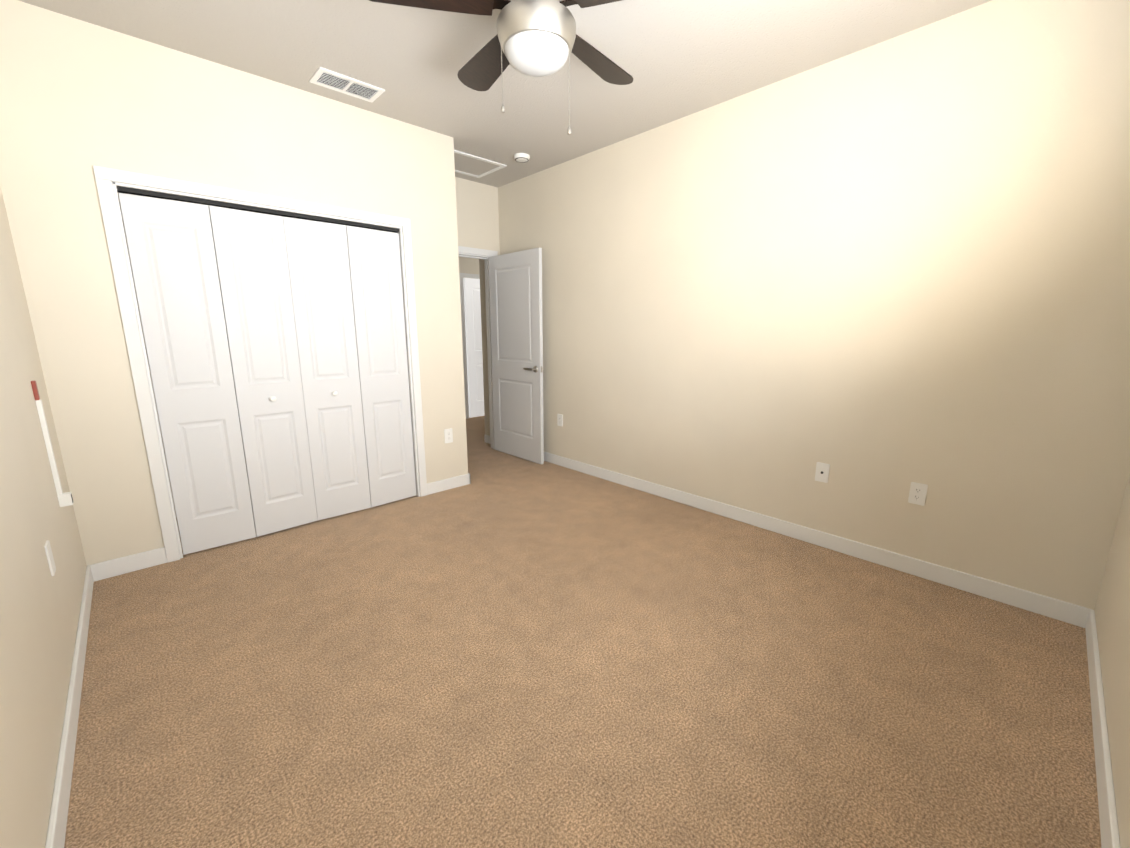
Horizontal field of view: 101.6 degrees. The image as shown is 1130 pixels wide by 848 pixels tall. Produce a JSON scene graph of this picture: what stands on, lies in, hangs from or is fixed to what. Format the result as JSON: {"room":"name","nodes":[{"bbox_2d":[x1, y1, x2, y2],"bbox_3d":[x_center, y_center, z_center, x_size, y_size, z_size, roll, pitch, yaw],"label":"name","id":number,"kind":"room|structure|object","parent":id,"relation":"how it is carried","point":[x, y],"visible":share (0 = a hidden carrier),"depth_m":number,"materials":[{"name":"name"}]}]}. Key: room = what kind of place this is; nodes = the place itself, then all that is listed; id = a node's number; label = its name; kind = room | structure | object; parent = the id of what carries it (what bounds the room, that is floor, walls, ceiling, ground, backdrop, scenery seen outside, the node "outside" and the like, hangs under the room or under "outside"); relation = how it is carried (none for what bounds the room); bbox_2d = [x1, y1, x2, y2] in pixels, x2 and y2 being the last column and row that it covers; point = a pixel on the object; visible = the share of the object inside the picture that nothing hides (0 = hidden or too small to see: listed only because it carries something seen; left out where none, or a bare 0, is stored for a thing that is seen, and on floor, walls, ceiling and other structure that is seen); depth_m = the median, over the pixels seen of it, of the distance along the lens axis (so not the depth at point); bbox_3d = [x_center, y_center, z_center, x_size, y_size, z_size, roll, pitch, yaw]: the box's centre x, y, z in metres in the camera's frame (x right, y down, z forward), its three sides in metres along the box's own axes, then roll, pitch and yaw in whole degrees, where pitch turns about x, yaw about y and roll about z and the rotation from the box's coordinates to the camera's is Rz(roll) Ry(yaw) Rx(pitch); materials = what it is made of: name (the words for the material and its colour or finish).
{"room":"empty bedroom","nodes":[
{"label":"empty bedroom","id":0,"kind":"room"},
{"bbox_2d":[0,186,86,847],"bbox_3d":[-1.589,-0.281,1.120,0.120,2.720,4.650,-11,16,-42],"label":"wall","id":1,"kind":"structure","parent":0,"point":[40,606],"depth_m":1.44,"materials":[{"name":"beige paint"}]},
{"bbox_2d":[44,540,55,575],"bbox_3d":[-1.862,0.485,1.667,0.007,0.117,0.072,-11,16,-42],"label":"outlet","id":2,"kind":"object","parent":1,"relation":"attached to","point":[49,555],"visible":1,"depth_m":1.65,"materials":[{"name":"white plastic"}]},
{"bbox_2d":[31,381,72,506],"bbox_3d":[-2.216,0.089,1.993,0.041,0.555,0.037,-11,16,-42],"label":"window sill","id":3,"kind":"structure","parent":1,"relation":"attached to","point":[65,499],"depth_m":1.98,"materials":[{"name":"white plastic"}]},
{"bbox_2d":[45,563,96,847],"bbox_3d":[-1.270,1.054,1.146,0.014,0.095,3.620,-11,16,-42],"label":"baseboard","id":4,"kind":"structure","parent":1,"relation":"attached to","point":[56,832],"depth_m":1.46,"materials":[{"name":"white wood"}]},
{"bbox_2d":[0,0,467,565],"bbox_3d":[-1.717,-0.663,2.988,2.310,2.720,0.120,-11,16,-42],"label":"wall","id":5,"kind":"structure","parent":0,"point":[78,100],"depth_m":2.40,"materials":[{"name":"beige paint"}]},
{"bbox_2d":[97,547,166,580],"bbox_3d":[-2.387,0.768,2.542,0.282,0.095,0.014,-11,16,-42],"label":"baseboard","id":6,"kind":"structure","parent":5,"relation":"attached to","point":[119,566],"depth_m":2.53,"materials":[{"name":"white wood"}]},
{"bbox_2d":[93,165,426,562],"bbox_3d":[-1.740,-0.346,3.018,1.606,2.088,0.138,-11,16,-42],"label":"trim","id":7,"kind":"structure","parent":5,"relation":"attached to","point":[108,189],"depth_m":2.56,"materials":[{"name":"white wood"}]},
{"bbox_2d":[119,193,415,554],"bbox_3d":[-1.713,-0.295,2.995,1.451,1.972,0.075,-11,16,-42],"label":"bifold closet doors","id":8,"kind":"structure","parent":5,"relation":"in","point":[276,352],"depth_m":2.87,"materials":[{"name":"white paint"}]},
{"bbox_2d":[444,428,452,442],"bbox_3d":[-0.956,0.098,3.785,0.072,0.117,0.009,-11,16,-42],"label":"outlet","id":9,"kind":"object","parent":5,"relation":"attached to","point":[448,435],"visible":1,"depth_m":3.78,"materials":[{"name":"white plastic"}]},
{"bbox_2d":[427,473,470,494],"bbox_3d":[-0.974,0.501,3.848,0.392,0.095,0.014,-11,16,-42],"label":"baseboard","id":10,"kind":"structure","parent":5,"relation":"attached to","point":[450,483],"depth_m":3.84,"materials":[{"name":"white wood"}]},
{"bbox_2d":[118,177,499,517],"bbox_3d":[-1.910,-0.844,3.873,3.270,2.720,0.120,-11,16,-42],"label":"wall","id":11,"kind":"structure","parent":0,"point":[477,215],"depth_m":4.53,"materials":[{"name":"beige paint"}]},
{"bbox_2d":[458,246,497,448],"bbox_3d":[-1.086,-0.697,4.697,0.931,2.103,0.156,-11,16,-42],"label":"door frame","id":12,"kind":"structure","parent":11,"relation":"attached to","point":[477,253],"depth_m":4.86,"materials":[{"name":"white wood"}]},
{"bbox_2d":[488,248,543,463],"bbox_3d":[-0.498,-0.653,4.625,0.139,2.020,0.806,-11,16,-42],"label":"entry door","id":13,"kind":"structure","parent":11,"relation":"in","point":[515,284],"depth_m":4.57,"materials":[{"name":"white paint"}]},
{"bbox_2d":[459,257,478,417],"bbox_3d":[-1.597,-1.413,6.654,3.440,2.720,0.120,-11,16,-42],"label":"wall","id":14,"kind":"structure","parent":0,"point":[469,265],"depth_m":6.61,"materials":[{"name":"beige paint"}]},
{"bbox_2d":[459,273,483,418],"bbox_3d":[-1.125,-1.166,6.997,0.940,2.100,0.110,-11,16,-42],"label":"hall door","id":15,"kind":"structure","parent":14,"relation":"in","point":[472,340],"depth_m":6.79,"materials":[{"name":"white wood"}]},
{"bbox_2d":[18,0,991,186],"bbox_3d":[-0.247,-2.179,3.363,5.850,0.100,6.800,-11,16,-42],"label":"ceiling","id":16,"kind":"structure","parent":0,"point":[676,59],"depth_m":2.37,"materials":[{"name":"grey paint"}]},
{"bbox_2d":[309,67,384,102],"bbox_3d":[-1.279,-1.988,2.711,0.360,0.011,0.200,-11,16,-42],"label":"ceiling vent","id":17,"kind":"object","parent":16,"relation":"in","point":[333,80],"visible":0.98,"depth_m":2.70,"materials":[{"name":"white metal"}]},
{"bbox_2d":[454,150,506,177],"bbox_3d":[-0.855,-2.251,3.998,0.540,0.012,0.440,-11,16,-42],"label":"ceiling access panel","id":18,"kind":"object","parent":16,"relation":"attached to","point":[472,165],"visible":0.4,"depth_m":4.02,"materials":[{"name":"white"}]},
{"bbox_2d":[369,0,632,135],"bbox_3d":[-0.108,-1.479,1.827,1.259,0.655,1.259,-11,16,-42],"label":"ceiling fan","id":19,"kind":"object","parent":16,"relation":"hanging from","point":[536,38],"visible":1,"depth_m":1.73,"materials":[{"name":"brown wood"}]},
{"bbox_2d":[514,153,529,162],"bbox_3d":[-0.358,-2.200,3.813,0.132,0.037,0.132,-11,16,-42],"label":"smoke detector","id":20,"kind":"object","parent":16,"relation":"attached to","point":[522,157],"visible":1,"depth_m":3.77,"materials":[{"name":"white plastic"}]},
{"bbox_2d":[64,416,1100,847],"bbox_3d":[-0.247,0.574,3.926,5.850,0.080,6.800,-11,16,-42],"label":"floor","id":21,"kind":"structure","parent":0,"point":[504,650],"depth_m":1.70,"materials":[{"name":"carpet"}]},
{"bbox_2d":[479,0,1129,609],"bbox_3d":[0.784,-0.766,3.495,0.120,2.720,4.920,-11,16,-42],"label":"wall","id":22,"kind":"structure","parent":0,"point":[881,276],"depth_m":2.44,"materials":[{"name":"beige paint"}]},
{"bbox_2d":[557,414,562,425],"bbox_3d":[-0.048,-0.038,4.449,0.009,0.117,0.072,-11,16,-42],"label":"outlet","id":23,"kind":"object","parent":22,"relation":"attached to","point":[559,419],"visible":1,"depth_m":4.44,"materials":[{"name":"white plastic"}]},
{"bbox_2d":[544,452,1093,626],"bbox_3d":[0.822,0.549,3.611,0.030,0.095,4.410,-11,16,-42],"label":"baseboard","id":24,"kind":"structure","parent":22,"relation":"attached to","point":[1071,613],"depth_m":2.67,"materials":[{"name":"white wood"}]},
{"bbox_2d":[815,462,829,482],"bbox_3d":[1.551,0.293,2.780,0.016,0.117,0.072,-11,16,-42],"label":"outlet","id":25,"kind":"object","parent":22,"relation":"attached to","point":[822,473],"visible":1,"depth_m":2.78,"materials":[{"name":"white plastic"}]},
{"bbox_2d":[908,482,927,505],"bbox_3d":[1.876,0.371,2.449,0.009,0.117,0.072,-11,16,-42],"label":"outlet","id":26,"kind":"object","parent":22,"relation":"attached to","point":[917,493],"visible":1,"depth_m":2.45,"materials":[{"name":"white plastic"}]},
{"bbox_2d":[1094,474,1129,847],"bbox_3d":[1.198,-0.183,0.645,3.270,2.720,0.120,-11,16,-42],"label":"wall","id":27,"kind":"structure","parent":0,"point":[1112,612],"depth_m":1.52,"materials":[{"name":"beige paint"}]},
{"bbox_2d":[1081,607,1120,847],"bbox_3d":[1.152,1.093,0.955,3.210,0.095,0.014,-11,16,-42],"label":"baseboard","id":28,"kind":"structure","parent":27,"relation":"attached to","point":[1109,831],"depth_m":1.41,"materials":[{"name":"white wood"}]}
]}

